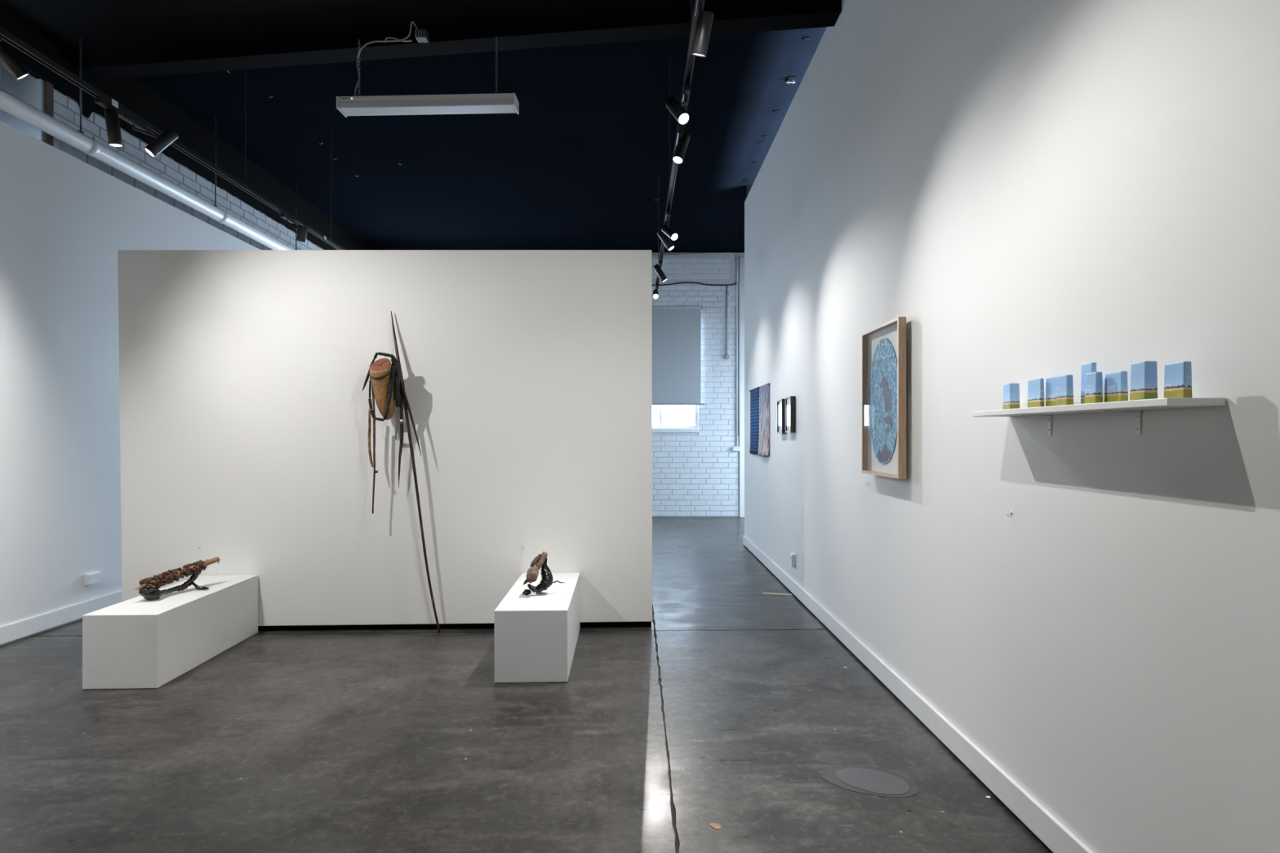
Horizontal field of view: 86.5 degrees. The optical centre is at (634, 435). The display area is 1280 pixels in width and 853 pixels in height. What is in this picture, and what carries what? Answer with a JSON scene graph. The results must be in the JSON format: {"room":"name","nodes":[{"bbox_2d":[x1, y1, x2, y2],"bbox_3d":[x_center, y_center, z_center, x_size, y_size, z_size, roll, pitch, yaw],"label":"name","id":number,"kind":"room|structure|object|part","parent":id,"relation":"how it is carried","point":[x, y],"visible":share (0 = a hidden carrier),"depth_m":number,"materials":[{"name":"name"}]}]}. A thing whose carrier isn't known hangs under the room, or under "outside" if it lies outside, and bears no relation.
{"room":"art gallery","nodes":[
{"label":"art gallery","id":0,"kind":"room"},
{"bbox_2d":[0,120,259,645],"bbox_3d":[-3.970,-0.325,3.650,0.100,3.250,14.500,0,0,0],"label":"wall","id":1,"kind":"structure","parent":0,"point":[64,220],"depth_m":4.65,"materials":[{"name":"white paint"}]},
{"bbox_2d":[0,590,122,644],"bbox_3d":[-3.912,1.234,3.650,0.016,0.108,14.460,0,0,0],"label":"baseboard","id":2,"kind":"structure","parent":1,"relation":"attached to","point":[16,630],"depth_m":4.58,"materials":[{"name":"white paint"}]},
{"bbox_2d":[84,571,101,586],"bbox_3d":[-3.903,1.028,4.905,0.033,0.080,0.125,0,0,0],"label":"wall socket","id":3,"kind":"object","parent":1,"relation":"attached to","point":[92,578],"visible":1,"depth_m":4.88,"materials":[{"name":"white plastic"}]},
{"bbox_2d":[0,44,374,249],"bbox_3d":[-4.243,-0.818,7.600,0.314,4.235,6.600,0,0,0],"label":"wall","id":4,"kind":"structure","parent":0,"point":[131,93],"depth_m":6.09,"materials":[{"name":"paint"}]},
{"bbox_2d":[0,4,56,84],"bbox_3d":[-4.095,-2.616,0.590,0.070,0.300,8.379,0,0,0],"label":"trim","id":5,"kind":"structure","parent":4,"relation":"attached to","point":[10,21],"depth_m":4.57,"materials":[{"name":"black paint"}]},
{"bbox_2d":[43,80,53,146],"bbox_3d":[-4.107,-2.183,4.752,0.045,0.565,0.053,0,0,0],"label":"trim","id":6,"kind":"structure","parent":4,"relation":"attached to","point":[47,86],"depth_m":4.74,"materials":[{"name":"black metal"}]},
{"bbox_2d":[117,249,652,631],"bbox_3d":[-1.637,0.022,4.600,3.523,2.556,0.141,0,0,-2],"label":"wall","id":7,"kind":"structure","parent":0,"point":[527,374],"depth_m":4.53,"materials":[{"name":"paint"}]},
{"bbox_2d":[362,311,440,633],"bbox_3d":[-1.515,0.243,4.405,0.471,2.143,0.226,0,0,0],"label":"wall sculpture","id":8,"kind":"object","parent":7,"relation":"attached to","point":[387,385],"visible":0.99,"depth_m":4.42,"materials":[{"name":"brown wood"}]},
{"bbox_3d":[-1.621,-0.413,4.361,0.155,0.115,0.110,0,0,0],"label":"cord","id":9,"kind":"part","parent":8,"relation":"part of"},
{"bbox_3d":[-1.622,-0.421,4.353,0.157,0.118,0.112,0,0,0],"label":"cord","id":10,"kind":"part","parent":8,"relation":"part of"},
{"bbox_3d":[-1.448,0.243,4.481,0.337,2.144,0.065,0,0,0],"label":"long rod","id":11,"kind":"part","parent":8,"relation":"part of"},
{"bbox_2d":[0,0,803,57],"bbox_3d":[-1.392,-2.850,0.685,5.396,0.168,8.570,0,0,0],"label":"ceiling","id":12,"kind":"structure","parent":0,"point":[104,27],"depth_m":4.47,"materials":[{"name":"paint"}]},
{"bbox_2d":[135,26,826,252],"bbox_3d":[-0.150,-3.018,3.650,8.900,0.165,14.500,0,0,0],"label":"ceiling","id":13,"kind":"structure","parent":0,"point":[579,165],"depth_m":6.79,"materials":[{"name":"blue paint"}]},
{"bbox_2d":[0,37,297,249],"bbox_3d":[-3.850,-2.460,3.675,0.119,0.950,14.350,0,0,0],"label":"drain pipe","id":14,"kind":"object","parent":13,"relation":"hanging from","point":[10,104],"visible":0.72,"depth_m":5.08,"materials":[{"name":"white plastic"}]},
{"bbox_3d":[-3.850,-2.433,4.730,0.011,0.666,0.011,0,0,23],"label":"hanger rod","id":15,"kind":"part","parent":14,"relation":"part of","materials":[{"name":"metal"}]},
{"bbox_3d":[-3.850,-2.518,6.250,0.011,0.835,0.011,0,0,23],"label":"hanger rod","id":16,"kind":"part","parent":14,"relation":"part of","materials":[{"name":"metal"}]},
{"bbox_3d":[-3.850,-2.518,7.740,0.011,0.835,0.011,0,0,22],"label":"hanger rod","id":17,"kind":"part","parent":14,"relation":"part of","materials":[{"name":"metal"}]},
{"bbox_2d":[0,26,346,249],"bbox_3d":[-2.860,-2.368,2.250,0.038,1.134,9.512,0,0,0],"label":"track","id":18,"kind":"object","parent":13,"relation":"hanging from","point":[9,37],"visible":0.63,"depth_m":4.22,"materials":[{"name":"black metal"}]},
{"bbox_2d":[0,33,30,80],"bbox_3d":[-2.790,-1.693,2.979,0.172,0.223,0.173,0,0,0],"label":"spotlight","id":19,"kind":"object","parent":18,"relation":"hanging from","point":[7,60],"visible":1,"depth_m":2.99,"materials":[{"name":"black metal"}]},
{"bbox_2d":[94,97,124,147],"bbox_3d":[-2.842,-1.693,3.708,0.074,0.222,0.170,0,0,0],"label":"spotlight","id":20,"kind":"object","parent":18,"relation":"hanging from","point":[112,113],"visible":1,"depth_m":3.69,"materials":[{"name":"black metal"}]},
{"bbox_2d":[120,112,178,157],"bbox_3d":[-2.750,-1.692,3.885,0.251,0.226,0.170,0,0,0],"label":"spotlight","id":21,"kind":"object","parent":18,"relation":"hanging from","point":[169,135],"visible":0.98,"depth_m":3.86,"materials":[{"name":"black metal"}]},
{"bbox_3d":[-2.785,-1.733,3.885,0.166,0.086,0.016,0,0,0],"label":"arm","id":22,"kind":"part","parent":21,"relation":"part of"},
{"bbox_3d":[-2.860,-2.385,5.000,0.007,1.101,0.006,0,0,0],"label":"hanger rod","id":23,"kind":"part","parent":18,"relation":"part of","materials":[{"name":"metal"}]},
{"bbox_2d":[280,213,307,242],"bbox_3d":[-2.782,-1.700,5.601,0.189,0.209,0.170,0,0,0],"label":"spotlight","id":24,"kind":"object","parent":18,"relation":"hanging from","point":[302,231],"visible":1,"depth_m":5.58,"materials":[{"name":"black metal"}]},
{"bbox_3d":[-2.810,-1.732,5.601,0.116,0.088,0.016,0,0,0],"label":"arm","id":25,"kind":"part","parent":24,"relation":"part of"},
{"bbox_3d":[-2.860,-2.385,6.420,0.007,1.101,0.006,0,0,0],"label":"hanger rod","id":26,"kind":"part","parent":18,"relation":"part of","materials":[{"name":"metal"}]},
{"bbox_2d":[75,0,841,79],"bbox_3d":[-1.392,-2.807,4.711,5.458,0.254,0.159,0,0,7],"label":"ceiling beam","id":27,"kind":"structure","parent":13,"relation":"attached to","point":[805,14],"depth_m":4.64,"materials":[{"name":"black paint"}]},
{"bbox_2d":[336,21,519,117],"bbox_3d":[-1.390,-2.453,4.552,1.201,0.530,0.204,0,0,2],"label":"light","id":28,"kind":"object","parent":27,"relation":"hanging from","point":[492,103],"visible":1,"depth_m":4.53,"materials":[{"name":"white plastic"}]},
{"bbox_3d":[-1.931,-2.251,4.539,0.070,0.016,0.001,0,0,2],"label":"test panel","id":29,"kind":"part","parent":28,"relation":"part of","materials":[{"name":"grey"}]},
{"bbox_3d":[-1.864,-2.473,4.603,0.012,0.421,0.012,0,0,45],"label":"chain","id":30,"kind":"part","parent":28,"relation":"part of","materials":[{"name":"metal"}]},
{"bbox_2d":[338,97,516,115],"bbox_3d":[-1.389,-2.213,4.585,1.176,0.043,0.130,0,0,2],"label":"diffuser","id":31,"kind":"object","parent":28,"relation":"attached to","point":[347,106],"depth_m":4.54,"materials":[{"name":"grey"}]},
{"bbox_3d":[-0.927,-2.473,4.568,0.012,0.421,0.012,0,0,45],"label":"chain","id":32,"kind":"part","parent":28,"relation":"part of","materials":[{"name":"metal"}]},
{"bbox_2d":[654,0,697,289],"bbox_3d":[0.268,-2.359,2.900,0.038,1.152,10.812,0,0,0],"label":"track","id":33,"kind":"object","parent":13,"relation":"hanging from","point":[690,61],"visible":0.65,"depth_m":4.07,"materials":[{"name":"black metal"}]},
{"bbox_2d":[653,283,658,298],"bbox_3d":[0.251,-1.693,8.035,0.067,0.183,0.200,0,0,0],"label":"spotlight","id":34,"kind":"object","parent":33,"relation":"hanging from","point":[655,293],"visible":1,"depth_m":7.98,"materials":[{"name":"black"}]},
{"bbox_3d":[0.268,-2.374,7.600,0.007,1.121,0.006,0,0,0],"label":"hanger rod","id":35,"kind":"part","parent":33,"relation":"part of","materials":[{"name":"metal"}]},
{"bbox_2d":[653,260,667,282],"bbox_3d":[0.268,-1.682,7.003,0.131,0.205,0.146,0,0,-41],"label":"spotlight","id":36,"kind":"object","parent":33,"relation":"hanging from","point":[657,268],"visible":1,"depth_m":6.98,"materials":[{"name":"black metal"}]},
{"bbox_2d":[657,223,674,250],"bbox_3d":[0.268,-1.679,5.797,0.126,0.211,0.150,0,0,-38],"label":"spotlight","id":37,"kind":"object","parent":33,"relation":"hanging from","point":[664,238],"visible":0.79,"depth_m":5.77,"materials":[{"name":"black metal"}]},
{"bbox_2d":[661,210,678,240],"bbox_3d":[0.274,-1.668,5.466,0.094,0.232,0.195,0,0,-23],"label":"spotlight","id":38,"kind":"object","parent":33,"relation":"hanging from","point":[665,228],"visible":1,"depth_m":5.43,"materials":[{"name":"black metal"}]},
{"bbox_3d":[0.268,-2.374,5.200,0.007,1.121,0.006,0,0,0],"label":"hanger rod","id":39,"kind":"part","parent":33,"relation":"part of","materials":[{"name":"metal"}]},
{"bbox_2d":[665,84,690,124],"bbox_3d":[0.223,-1.690,3.534,0.122,0.189,0.176,0,0,0],"label":"spotlight","id":40,"kind":"object","parent":33,"relation":"hanging from","point":[676,108],"visible":1,"depth_m":3.49,"materials":[{"name":"black metal"}]},
{"bbox_3d":[0.251,-1.733,3.537,0.049,0.046,0.016,0,0,0],"label":"arm","id":41,"kind":"part","parent":40,"relation":"part of"},
{"bbox_2d":[672,128,689,164],"bbox_3d":[0.278,-1.699,4.025,0.092,0.193,0.171,0,0,14],"label":"spotlight","id":42,"kind":"object","parent":33,"relation":"hanging from","point":[682,138],"visible":1,"depth_m":3.99,"materials":[{"name":"black metal"}]},
{"bbox_3d":[0.268,-2.290,3.200,0.007,0.952,0.006,0,0,0],"label":"hanger rod","id":43,"kind":"part","parent":33,"relation":"part of","materials":[{"name":"metal"}]},
{"bbox_2d":[691,0,713,57],"bbox_3d":[0.278,-1.669,2.766,0.077,0.231,0.172,0,0,-9],"label":"spotlight","id":44,"kind":"object","parent":33,"relation":"hanging from","point":[704,20],"visible":1,"depth_m":2.75,"materials":[{"name":"black metal"}]},
{"bbox_3d":[0.273,-1.716,2.765,0.025,0.080,0.016,0,0,0],"label":"arm","id":45,"kind":"part","parent":44,"relation":"part of"},
{"bbox_2d":[786,75,795,84],"bbox_3d":[1.286,-2.918,5.591,0.070,0.034,0.080,0,0,0],"label":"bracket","id":46,"kind":"object","parent":13,"relation":"attached to","point":[790,79],"visible":1,"depth_m":5.59,"materials":[{"name":"metal"}]},
{"bbox_2d":[0,516,1052,852],"bbox_3d":[-0.150,1.399,3.650,8.900,0.202,14.500,0,0,0],"label":"floor","id":47,"kind":"structure","parent":0,"point":[737,709],"depth_m":2.86,"materials":[{"name":"concrete"}]},
{"bbox_2d":[82,574,257,688],"bbox_3d":[-2.656,1.109,3.987,0.376,0.380,0.998,0,0,-2],"label":"plinth","id":48,"kind":"object","parent":47,"relation":"on","point":[138,642],"visible":0.98,"depth_m":3.62,"materials":[{"name":"white paint"}]},
{"bbox_2d":[134,556,219,600],"bbox_3d":[-2.628,0.834,3.971,0.156,0.168,0.516,0,0,19],"label":"sculpture","id":49,"kind":"object","parent":48,"relation":"on","point":[146,589],"visible":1,"depth_m":3.93,"materials":[{"name":"wood"}]},
{"bbox_2d":[494,573,579,683],"bbox_3d":[-0.552,1.109,4.071,0.397,0.380,0.998,0,0,0],"label":"plinth","id":50,"kind":"object","parent":47,"relation":"on","point":[536,635],"visible":0.99,"depth_m":3.58,"materials":[{"name":"white paint"}]},
{"bbox_2d":[522,551,564,595],"bbox_3d":[-0.534,0.798,3.938,0.250,0.240,0.103,0,0,-40],"label":"sculpture","id":51,"kind":"object","parent":50,"relation":"on","point":[540,561],"visible":1,"depth_m":3.93,"materials":[{"name":"black wood"}]},
{"bbox_2d":[709,822,720,829],"bbox_3d":[0.270,1.299,2.265,0.028,0.002,0.041,0,0,-35],"label":"flake","id":52,"kind":"object","parent":47,"relation":"on","point":[716,826],"visible":1,"depth_m":2.26,"materials":[{"name":"beige"}]},
{"bbox_2d":[762,592,791,595],"bbox_3d":[1.171,1.299,5.590,0.242,0.001,0.025,0,0,12],"label":"tape strip","id":53,"kind":"object","parent":47,"relation":"on","point":[762,593],"visible":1,"depth_m":5.59,"materials":[{"name":"plastic"}]},
{"bbox_2d":[651,252,744,516],"bbox_3d":[-0.100,-0.818,10.952,8.800,4.235,0.216,0,0,0],"label":"wall","id":54,"kind":"structure","parent":0,"point":[695,474],"depth_m":10.89,"materials":[{"name":"white brick"}]},
{"bbox_2d":[652,404,698,432],"bbox_3d":[-0.150,-1.012,10.944,2.360,1.915,0.132,0,0,0],"label":"window","id":55,"kind":"structure","parent":54,"relation":"in","point":[660,428],"depth_m":10.96,"materials":[{"name":"white wood"}]},
{"bbox_3d":[-0.150,-0.086,10.919,2.360,0.063,0.082,0,0,0],"label":"sill","id":56,"kind":"part","parent":55,"relation":"part of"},
{"bbox_2d":[652,305,704,404],"bbox_3d":[-0.152,-1.282,10.855,2.535,1.585,0.074,0,0,0],"label":"roller blind","id":57,"kind":"object","parent":54,"relation":"attached to","point":[676,330],"visible":0.42,"depth_m":10.83,"materials":[{"name":"grey fabric"}]},
{"bbox_3d":[-0.152,-0.501,10.826,2.535,0.022,0.016,0,0,0],"label":"rail","id":58,"kind":"part","parent":57,"relation":"part of","materials":[{"name":"grey metal"}]},
{"bbox_2d":[652,281,737,285],"bbox_3d":[0.072,-2.423,10.857,3.144,0.062,0.047,0,0,0],"label":"cable","id":59,"kind":"object","parent":54,"relation":"attached to","point":[686,282],"visible":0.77,"depth_m":10.85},
{"bbox_2d":[724,285,729,359],"bbox_3d":[1.475,-1.817,10.876,0.084,1.197,0.032,0,0,0],"label":"pipe","id":60,"kind":"object","parent":54,"relation":"attached to","point":[726,356],"visible":1,"depth_m":10.87,"materials":[{"name":"white metal"}]},
{"bbox_2d":[732,446,739,451],"bbox_3d":[1.620,0.210,10.871,0.110,0.070,0.041,0,0,0],"label":"wall socket","id":61,"kind":"object","parent":54,"relation":"attached to","point":[734,448],"visible":1,"depth_m":10.85,"materials":[{"name":"white plastic"}]},
{"bbox_3d":[1.620,0.210,10.856,0.100,0.060,0.007,0,0,0],"label":"plate","id":62,"kind":"part","parent":61,"relation":"part of","materials":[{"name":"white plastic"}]},
{"bbox_2d":[736,256,737,446],"bbox_3d":[1.638,-1.338,10.857,0.026,3.024,0.068,0,0,0],"label":"conduit","id":63,"kind":"object","parent":54,"relation":"attached to","point":[737,256],"visible":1,"depth_m":10.87,"materials":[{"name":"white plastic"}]},
{"bbox_2d":[737,256,739,435],"bbox_3d":[1.668,-1.425,10.857,0.026,2.850,0.068,0,0,0],"label":"conduit","id":64,"kind":"object","parent":54,"relation":"attached to","point":[739,256],"visible":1,"depth_m":10.87,"materials":[{"name":"white metal"}]},
{"bbox_2d":[744,185,752,201],"bbox_3d":[2.655,-2.856,8.029,2.691,0.156,0.118,0,0,0],"label":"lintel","id":65,"kind":"object","parent":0,"point":[748,188],"visible":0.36,"depth_m":7.97,"materials":[{"name":"black paint"}]},
{"bbox_2d":[744,0,1279,852],"bbox_3d":[1.367,-0.739,2.245,0.120,4.077,11.690,0,0,0],"label":"wall","id":66,"kind":"structure","parent":0,"point":[1039,188],"depth_m":2.15,"materials":[{"name":"white paint"}]},
{"bbox_2d":[749,386,759,454],"bbox_3d":[1.295,-0.158,7.397,0.022,0.715,0.525,0,0,0],"label":"print","id":67,"kind":"object","parent":66,"relation":"attached to","point":[754,393],"visible":1,"depth_m":7.36},
{"bbox_2d":[757,382,769,456],"bbox_3d":[1.287,-0.152,6.845,0.037,0.721,0.560,0,0,0],"label":"print","id":68,"kind":"object","parent":66,"relation":"attached to","point":[764,390],"visible":1,"depth_m":6.80},
{"bbox_2d":[777,398,786,433],"bbox_3d":[1.286,-0.169,5.946,0.039,0.294,0.205,0,-1,0],"label":"picture","id":69,"kind":"object","parent":66,"relation":"attached to","point":[781,402],"visible":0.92,"depth_m":5.91,"materials":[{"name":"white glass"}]},
{"bbox_3d":[1.286,-0.167,6.042,0.039,0.294,0.012,0,-1,0],"label":"frame rail","id":70,"kind":"part","parent":69,"relation":"part of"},
{"bbox_2d":[778,400,782,431],"bbox_3d":[1.279,-0.169,5.946,0.004,0.270,0.181,0,-1,0],"label":"photograph","id":71,"kind":"object","parent":69,"relation":"on","point":[780,402],"depth_m":5.96},
{"bbox_3d":[1.286,-0.171,5.849,0.039,0.294,0.012,0,-1,0],"label":"frame rail","id":72,"kind":"part","parent":69,"relation":"part of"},
{"bbox_2d":[785,395,795,432],"bbox_3d":[1.286,-0.175,5.617,0.039,0.294,0.195,0,0,0],"label":"picture","id":73,"kind":"object","parent":66,"relation":"attached to","point":[789,401],"visible":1,"depth_m":5.52,"materials":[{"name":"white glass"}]},
{"bbox_3d":[1.286,-0.175,5.709,0.039,0.294,0.012,0,0,0],"label":"frame rail","id":74,"kind":"part","parent":73,"relation":"part of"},
{"bbox_2d":[786,398,790,431],"bbox_3d":[1.279,-0.175,5.617,0.004,0.270,0.171,0,0,0],"label":"photograph","id":75,"kind":"object","parent":73,"relation":"on","point":[788,399],"depth_m":5.64},
{"bbox_3d":[1.286,-0.175,5.526,0.039,0.294,0.012,0,0,0],"label":"frame rail","id":76,"kind":"part","parent":73,"relation":"part of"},
{"bbox_2d":[789,552,795,567],"bbox_3d":[1.290,1.015,5.560,0.033,0.105,0.080,0,0,0],"label":"wall socket","id":77,"kind":"object","parent":66,"relation":"attached to","point":[792,556],"visible":1,"depth_m":5.52,"materials":[{"name":"white plastic"}]},
{"bbox_3d":[1.279,1.015,5.560,0.007,0.097,0.072,0,0,0],"label":"plate","id":78,"kind":"part","parent":77,"relation":"part of","materials":[{"name":"white plastic"}]},
{"bbox_2d":[861,316,906,479],"bbox_3d":[1.278,-0.180,3.485,0.056,0.768,0.525,0,0,0],"label":"framed picture","id":79,"kind":"object","parent":66,"relation":"attached to","point":[883,346],"visible":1,"depth_m":3.47,"materials":[{"name":"blue paper"}]},
{"bbox_3d":[1.268,-0.180,3.740,0.037,0.768,0.014,0,0,0],"label":"frame rail","id":80,"kind":"part","parent":79,"relation":"part of","materials":[{"name":"brown wood"}]},
{"bbox_3d":[1.268,-0.557,3.485,0.037,0.014,0.525,0,0,0],"label":"frame rail","id":81,"kind":"part","parent":79,"relation":"part of","materials":[{"name":"brown wood"}]},
{"bbox_3d":[1.268,0.197,3.485,0.037,0.014,0.525,0,0,0],"label":"frame rail","id":82,"kind":"part","parent":79,"relation":"part of","materials":[{"name":"brown wood"}]},
{"bbox_2d":[868,337,897,463],"bbox_3d":[1.279,-0.178,3.492,0.004,0.644,0.425,0,0,0],"label":"art","id":83,"kind":"object","parent":79,"relation":"attached to","point":[882,352],"depth_m":3.50,"materials":[{"name":"paint"}]},
{"bbox_3d":[1.268,-0.180,3.229,0.037,0.768,0.014,0,0,0],"label":"frame rail","id":84,"kind":"part","parent":79,"relation":"part of","materials":[{"name":"brown wood"}]},
{"bbox_2d":[742,535,1093,852],"bbox_3d":[1.299,1.236,2.260,0.016,0.103,11.680,0,0,0],"label":"baseboard","id":85,"kind":"structure","parent":66,"relation":"attached to","point":[1058,838],"depth_m":2.74,"materials":[{"name":"white paint"}]},
{"bbox_2d":[972,397,1225,435],"bbox_3d":[1.242,-0.042,1.937,0.129,0.085,0.870,0,0,0],"label":"wall shelf","id":86,"kind":"object","parent":66,"relation":"attached to","point":[1133,406],"visible":1,"depth_m":1.75,"materials":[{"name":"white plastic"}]},
{"bbox_2d":[1002,382,1019,409],"bbox_3d":[1.252,-0.129,2.260,0.035,0.089,0.046,0,0,0],"label":"block","id":87,"kind":"object","parent":86,"relation":"on","point":[1011,390],"visible":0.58,"depth_m":2.24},
{"bbox_2d":[1027,377,1044,407],"bbox_3d":[1.232,-0.129,2.089,0.015,0.089,0.070,0,0,0],"label":"block","id":88,"kind":"object","parent":86,"relation":"on","point":[1035,387],"visible":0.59,"depth_m":2.08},
{"bbox_2d":[1045,375,1061,406],"bbox_3d":[1.252,-0.131,2.029,0.018,0.092,0.064,0,0,0],"label":"block","id":89,"kind":"object","parent":86,"relation":"on","point":[1051,382],"visible":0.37,"depth_m":2.03,"materials":[{"name":"blue paint"}]},
{"bbox_2d":[1057,374,1073,405],"bbox_3d":[1.226,-0.128,1.936,0.022,0.087,0.047,0,0,0],"label":"block","id":90,"kind":"object","parent":86,"relation":"on","point":[1064,383],"visible":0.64,"depth_m":1.92,"materials":[{"name":"blue paint"}]},
{"bbox_2d":[1080,362,1096,404],"bbox_3d":[1.271,-0.144,1.903,0.017,0.119,0.049,0,0,0],"label":"block","id":91,"kind":"object","parent":86,"relation":"on","point":[1091,367],"visible":0.48,"depth_m":1.91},
{"bbox_2d":[1084,371,1102,404],"bbox_3d":[1.223,-0.127,1.812,0.022,0.084,0.046,0,0,0],"label":"block","id":92,"kind":"object","parent":86,"relation":"on","point":[1094,380],"visible":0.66,"depth_m":1.80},
{"bbox_2d":[1104,370,1128,402],"bbox_3d":[1.250,-0.125,1.766,0.020,0.081,0.064,0,0,0],"label":"block","id":93,"kind":"object","parent":86,"relation":"on","point":[1116,388],"visible":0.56,"depth_m":1.75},
{"bbox_2d":[1129,360,1157,400],"bbox_3d":[1.231,-0.132,1.645,0.034,0.094,0.051,0,0,0],"label":"block","id":94,"kind":"object","parent":86,"relation":"on","point":[1144,375],"visible":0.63,"depth_m":1.62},
{"bbox_2d":[1163,360,1191,398],"bbox_3d":[1.243,-0.126,1.556,0.022,0.083,0.060,0,0,0],"label":"block","id":95,"kind":"object","parent":86,"relation":"on","point":[1177,375],"visible":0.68,"depth_m":1.54,"materials":[{"name":"blue paint"}]}
]}

